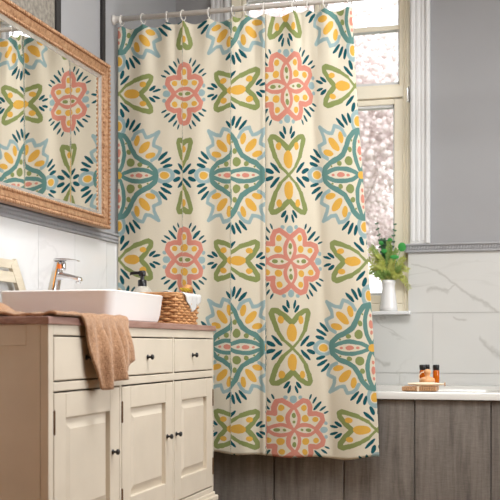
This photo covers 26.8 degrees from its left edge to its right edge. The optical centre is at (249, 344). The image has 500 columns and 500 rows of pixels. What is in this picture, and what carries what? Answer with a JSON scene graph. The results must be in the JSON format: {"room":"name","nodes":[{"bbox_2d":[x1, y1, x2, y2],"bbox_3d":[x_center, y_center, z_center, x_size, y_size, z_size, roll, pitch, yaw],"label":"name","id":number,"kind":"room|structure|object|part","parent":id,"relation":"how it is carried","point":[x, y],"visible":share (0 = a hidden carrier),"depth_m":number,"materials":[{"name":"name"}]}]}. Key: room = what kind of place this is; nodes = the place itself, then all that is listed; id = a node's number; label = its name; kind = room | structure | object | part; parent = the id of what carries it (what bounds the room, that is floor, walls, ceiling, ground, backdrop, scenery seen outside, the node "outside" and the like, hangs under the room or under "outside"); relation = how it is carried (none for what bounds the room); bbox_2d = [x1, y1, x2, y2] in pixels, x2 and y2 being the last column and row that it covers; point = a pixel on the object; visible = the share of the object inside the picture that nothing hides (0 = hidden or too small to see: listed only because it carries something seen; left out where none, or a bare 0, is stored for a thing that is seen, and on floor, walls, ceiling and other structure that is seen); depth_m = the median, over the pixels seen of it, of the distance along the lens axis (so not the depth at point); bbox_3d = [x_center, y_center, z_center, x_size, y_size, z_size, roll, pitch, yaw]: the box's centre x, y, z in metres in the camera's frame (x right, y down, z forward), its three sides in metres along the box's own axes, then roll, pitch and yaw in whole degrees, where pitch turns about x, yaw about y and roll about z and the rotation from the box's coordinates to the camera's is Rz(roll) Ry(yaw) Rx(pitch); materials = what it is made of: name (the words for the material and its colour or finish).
{"room":"bathroom","nodes":[
{"label":"bathroom","id":0,"kind":"room"},
{"bbox_2d":[0,0,174,302],"bbox_3d":[-1.103,-0.530,2.561,0.110,2.620,5.750,0,0,15],"label":"wall","id":1,"kind":"structure","parent":0,"point":[34,247],"depth_m":4.03,"materials":[{"name":"white tile"}]},
{"bbox_3d":[-1.253,-1.155,1.841,0.004,1.370,4.081,0,0,15],"label":"wallpaper panel","id":2,"kind":"part","parent":1,"relation":"part of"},
{"bbox_2d":[0,0,110,228],"bbox_3d":[-0.771,-0.774,3.439,0.081,0.645,1.420,0,0,15],"label":"wall mirror","id":3,"kind":"object","parent":1,"relation":"attached to","point":[55,96],"visible":1,"depth_m":3.67,"materials":[{"name":"brown wood"}]},
{"bbox_2d":[55,0,60,32],"bbox_3d":[-0.701,-1.155,3.825,0.012,1.370,0.038,0,0,15],"label":"trim","id":4,"kind":"structure","parent":1,"relation":"attached to","point":[57,2],"depth_m":3.82,"materials":[{"name":"paint"}]},
{"bbox_2d":[0,203,118,243],"bbox_3d":[-1.071,-0.439,2.464,0.024,0.039,5.380,0,0,15],"label":"trim","id":5,"kind":"structure","parent":1,"relation":"attached to","point":[7,211],"depth_m":3.78,"materials":[{"name":"grey paint"}]},
{"bbox_2d":[100,0,105,61],"bbox_3d":[-0.592,-1.155,4.221,0.012,1.370,0.032,0,0,15],"label":"trim","id":6,"kind":"structure","parent":1,"relation":"attached to","point":[102,2],"depth_m":4.21,"materials":[{"name":"paint"}]},
{"bbox_2d":[111,0,366,24],"bbox_3d":[0.880,-1.342,3.938,2.998,0.060,0.060,0,0,15],"label":"curtain rod","id":7,"kind":"object","parent":1,"relation":"attached to","point":[115,19],"visible":1,"depth_m":4.20,"materials":[{"name":"white metal"}]},
{"bbox_2d":[118,6,378,459],"bbox_3d":[-0.026,-0.436,4.186,1.085,1.763,0.042,0,0,15],"label":"shower curtain","id":8,"kind":"object","parent":7,"relation":"hanging from","point":[240,172],"visible":0.86,"depth_m":4.18,"materials":[{"name":"fabric"}]},
{"bbox_2d":[175,0,499,385],"bbox_3d":[1.117,-0.530,4.797,3.000,2.620,0.258,0,0,15],"label":"wall","id":9,"kind":"structure","parent":0,"point":[453,324],"depth_m":4.72,"materials":[{"name":"grey paint"}]},
{"bbox_2d":[211,0,429,314],"bbox_3d":[0.341,-0.979,4.982,1.039,1.682,0.294,0,0,15],"label":"window","id":10,"kind":"structure","parent":9,"relation":"in","point":[409,97],"depth_m":4.81,"materials":[{"name":"white paint"}]},
{"bbox_3d":[0.149,-1.426,5.007,0.375,0.484,0.054,0,0,15],"label":"sash","id":11,"kind":"part","parent":10,"relation":"part of","materials":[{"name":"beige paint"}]},
{"bbox_3d":[0.525,-1.426,4.903,0.388,0.484,0.054,0,0,15],"label":"sash","id":12,"kind":"part","parent":10,"relation":"part of","materials":[{"name":"beige paint"}]},
{"bbox_3d":[0.525,-0.663,4.903,0.388,0.944,0.054,0,0,15],"label":"sash","id":13,"kind":"part","parent":10,"relation":"part of","materials":[{"name":"beige paint"}]},
{"bbox_2d":[379,280,397,310],"bbox_3d":[0.632,-0.225,4.795,0.082,0.142,0.082,0,0,15],"label":"vase","id":14,"kind":"object","parent":10,"relation":"on","point":[388,302],"visible":0.92,"depth_m":4.77,"materials":[{"name":"white ceramic"}]},
{"bbox_2d":[368,222,411,290],"bbox_3d":[0.622,-0.389,4.781,0.225,0.345,0.074,0,0,21],"label":"bouquet","id":15,"kind":"object","parent":14,"relation":"in","point":[385,267],"visible":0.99,"depth_m":4.78,"materials":[{"name":"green plant"}]},
{"bbox_3d":[0.341,-0.146,4.982,0.864,0.016,0.294,0,0,15],"label":"sill","id":16,"kind":"part","parent":10,"relation":"part of","materials":[{"name":"white paint"}]},
{"bbox_2d":[404,242,499,252],"bbox_3d":[1.613,-0.439,4.522,1.899,0.039,0.024,0,0,15],"label":"trim","id":17,"kind":"structure","parent":9,"relation":"attached to","point":[468,246],"depth_m":4.71,"materials":[{"name":"grey paint"}]},
{"bbox_3d":[0.386,0.830,2.150,3.200,0.100,5.750,0,0,15],"label":"floor","id":18,"kind":"structure","parent":0,"visible":0},
{"bbox_2d":[0,324,217,499],"bbox_3d":[-0.556,0.364,3.307,0.544,0.831,1.385,0,0,15],"label":"vanity cabinet","id":19,"kind":"object","parent":18,"relation":"on","point":[63,436],"visible":0.93,"depth_m":2.91,"materials":[{"name":"beige paint"}]},
{"bbox_3d":[-0.756,0.247,2.666,0.500,0.596,0.020,0,0,15],"label":"panel","id":20,"kind":"part","parent":19,"relation":"part of","materials":[{"name":"beige paint"}]},
{"bbox_3d":[-0.576,0.035,2.859,0.300,0.110,0.422,0,0,15],"label":"drawer","id":21,"kind":"part","parent":19,"relation":"part of","materials":[{"name":"beige paint"}]},
{"bbox_3d":[-0.441,0.321,2.822,0.018,0.398,0.422,0,0,15],"label":"door","id":22,"kind":"part","parent":19,"relation":"part of","materials":[{"name":"beige paint"}]},
{"bbox_3d":[-0.441,0.317,2.822,0.014,0.266,0.290,0,0,15],"label":"raised panel","id":23,"kind":"part","parent":19,"relation":"part of","materials":[{"name":"beige paint"}]},
{"bbox_2d":[0,316,215,330],"bbox_3d":[-0.564,-0.061,3.307,0.528,0.020,1.377,0,0,15],"label":"countertop","id":24,"kind":"structure","parent":19,"relation":"on","point":[4,320],"depth_m":2.71,"materials":[{"name":"brown wood"}]},
{"bbox_2d":[0,258,25,290],"bbox_3d":[-0.800,-0.172,3.338,0.014,0.221,0.481,0,0,15],"label":"towel stand","id":25,"kind":"object","parent":24,"relation":"on","point":[14,276],"visible":0.55,"depth_m":3.42,"materials":[{"name":"beige wood"}]},
{"bbox_2d":[0,302,134,389],"bbox_3d":[-0.540,-0.007,2.857,0.350,0.257,0.482,0,0,15],"label":"towel","id":26,"kind":"object","parent":24,"relation":"on","point":[110,344],"visible":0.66,"depth_m":2.82,"materials":[{"name":"beige fabric"}]},
{"bbox_2d":[0,289,162,321],"bbox_3d":[-0.538,-0.120,3.424,0.390,0.096,0.465,0,0,15],"label":"vessel basin","id":27,"kind":"object","parent":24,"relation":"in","point":[143,307],"visible":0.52,"depth_m":3.22,"materials":[{"name":"white ceramic"}]},
{"bbox_2d":[48,258,82,289],"bbox_3d":[-0.612,-0.233,3.478,0.116,0.109,0.048,0,0,15],"label":"mixer tap","id":28,"kind":"object","parent":27,"relation":"on","point":[59,265],"visible":0.94,"depth_m":3.47,"materials":[{"name":"silver metal"}]},
{"bbox_3d":[-0.606,-0.281,3.477,0.082,0.012,0.042,0,0,15],"label":"lever","id":29,"kind":"part","parent":28,"relation":"part of","materials":[{"name":"silver metal"}]},
{"bbox_3d":[-0.599,-0.226,3.475,0.088,0.035,0.036,0,0,15],"label":"spout","id":30,"kind":"part","parent":28,"relation":"part of","materials":[{"name":"silver metal"}]},
{"bbox_2d":[130,271,151,291],"bbox_3d":[-0.401,-0.174,3.902,0.083,0.204,0.083,0,0,29],"label":"soap dispenser","id":31,"kind":"object","parent":24,"relation":"on","point":[142,284],"visible":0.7,"depth_m":3.89,"materials":[{"name":"plastic"}]},
{"bbox_2d":[133,286,151,291],"bbox_3d":[-0.401,-0.145,3.902,0.083,0.147,0.083,0,0,15],"label":"bottle","id":32,"kind":"object","parent":31,"relation":"attached to","point":[140,288],"depth_m":3.88,"materials":[{"name":"ceramic"}]},
{"bbox_2d":[138,292,198,324],"bbox_3d":[-0.291,-0.127,3.747,0.161,0.111,0.268,0,0,15],"label":"wicker basket","id":33,"kind":"object","parent":24,"relation":"on","point":[175,309],"visible":0.57,"depth_m":3.62,"materials":[{"name":"wicker"}]},
{"bbox_2d":[162,290,200,311],"bbox_3d":[-0.245,-0.155,3.759,0.087,0.073,0.190,0,0,15],"label":"cloth","id":34,"kind":"object","parent":33,"relation":"in","point":[194,299],"visible":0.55,"depth_m":3.76,"materials":[{"name":"white fabric"}]},
{"bbox_2d":[179,284,192,293],"bbox_3d":[-0.226,-0.199,3.816,0.044,0.045,0.096,0,0,15],"label":"brush","id":35,"kind":"object","parent":34,"relation":"on","point":[187,288],"visible":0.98,"depth_m":3.80,"materials":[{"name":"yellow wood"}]},
{"bbox_3d":[-0.378,0.302,2.969,0.021,0.017,0.017,0,0,15],"label":"knob","id":36,"kind":"part","parent":19,"relation":"part of","materials":[{"name":"black metal"}]},
{"bbox_3d":[-0.322,0.317,3.254,0.014,0.266,0.304,0,0,15],"label":"raised panel","id":37,"kind":"part","parent":19,"relation":"part of","materials":[{"name":"beige paint"}]},
{"bbox_3d":[-0.321,0.321,3.253,0.018,0.398,0.436,0,0,15],"label":"door","id":38,"kind":"part","parent":19,"relation":"part of","materials":[{"name":"beige paint"}]},
{"bbox_3d":[-0.457,0.035,3.291,0.300,0.110,0.436,0,0,15],"label":"drawer","id":39,"kind":"part","parent":19,"relation":"part of","materials":[{"name":"beige paint"}]},
{"bbox_3d":[-0.400,0.247,3.953,0.500,0.596,0.020,0,0,15],"label":"panel","id":40,"kind":"part","parent":19,"relation":"part of","materials":[{"name":"beige paint"}]},
{"bbox_3d":[-0.204,0.317,3.682,0.014,0.266,0.283,0,0,15],"label":"raised panel","id":41,"kind":"part","parent":19,"relation":"part of","materials":[{"name":"beige paint"}]},
{"bbox_3d":[-0.338,0.035,3.719,0.300,0.110,0.415,0,0,15],"label":"drawer","id":42,"kind":"part","parent":19,"relation":"part of","materials":[{"name":"beige paint"}]},
{"bbox_3d":[-0.203,0.321,3.682,0.018,0.398,0.415,0,0,15],"label":"door","id":43,"kind":"part","parent":19,"relation":"part of","materials":[{"name":"beige paint"}]},
{"bbox_2d":[213,399,499,499],"bbox_3d":[0.385,0.496,4.506,1.716,0.568,0.690,0,0,15],"label":"apron","id":44,"kind":"object","parent":18,"relation":"on","point":[429,449],"visible":0.38,"depth_m":4.09,"materials":[{"name":"grey wood"}]},
{"bbox_2d":[376,385,499,404],"bbox_3d":[0.382,0.381,4.499,1.719,0.400,0.706,0,0,15],"label":"bathtub","id":45,"kind":"object","parent":44,"relation":"on","point":[448,392],"visible":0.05,"depth_m":4.08,"materials":[{"name":"white ceramic"}]},
{"bbox_2d":[402,385,438,391],"bbox_3d":[0.669,0.170,4.117,0.133,0.020,0.118,0,0,15],"label":"tray","id":46,"kind":"object","parent":45,"relation":"on","point":[404,388],"visible":0.9,"depth_m":4.07,"materials":[{"name":"brown wood"}]},
{"bbox_2d":[419,365,425,381],"bbox_3d":[0.683,0.119,4.157,0.025,0.082,0.025,0,0,15],"label":"bottle","id":47,"kind":"object","parent":46,"relation":"on","point":[422,368],"visible":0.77,"depth_m":4.15,"materials":[{"name":"plastic"}]},
{"bbox_2d":[418,369,434,381],"bbox_3d":[0.696,0.127,4.118,0.059,0.066,0.059,0,0,33],"label":"brush","id":48,"kind":"object","parent":46,"relation":"on","point":[427,372],"visible":0.65,"depth_m":4.11,"materials":[{"name":"brown wood"}]},
{"bbox_2d":[408,382,445,385],"bbox_3d":[0.688,0.152,4.083,0.146,0.017,0.027,0,0,15],"label":"bath brush","id":49,"kind":"object","parent":46,"relation":"on","point":[413,383],"visible":1,"depth_m":4.08,"materials":[{"name":"beige wood"}]},
{"bbox_2d":[433,365,438,385],"bbox_3d":[0.734,0.119,4.141,0.025,0.082,0.025,0,0,15],"label":"bottle","id":50,"kind":"object","parent":46,"relation":"on","point":[435,367],"visible":0.91,"depth_m":4.13,"materials":[{"name":"plastic"}]},
{"label":"outside","id":51,"kind":"structure","parent":0,"visible":0},
{"bbox_3d":[3.748,1.080,17.327,26.000,0.200,24.600,0,0,15],"label":"ground","id":52,"kind":"structure","parent":51,"visible":0},
{"bbox_2d":[250,0,397,264],"bbox_3d":[0.374,-1.317,9.535,3.412,4.597,3.237,0,0,-4],"label":"blossom tree","id":53,"kind":"object","parent":52,"relation":"on","point":[376,141],"visible":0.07,"depth_m":8.77,"materials":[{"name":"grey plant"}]},
{"bbox_2d":[364,77,397,290],"bbox_3d":[1.829,-2.057,18.767,4.270,6.083,3.131,0,0,-30],"label":"blossom tree","id":54,"kind":"object","parent":52,"relation":"on","point":[386,223],"visible":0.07,"depth_m":18.91,"materials":[{"name":"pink plant"}]}
]}

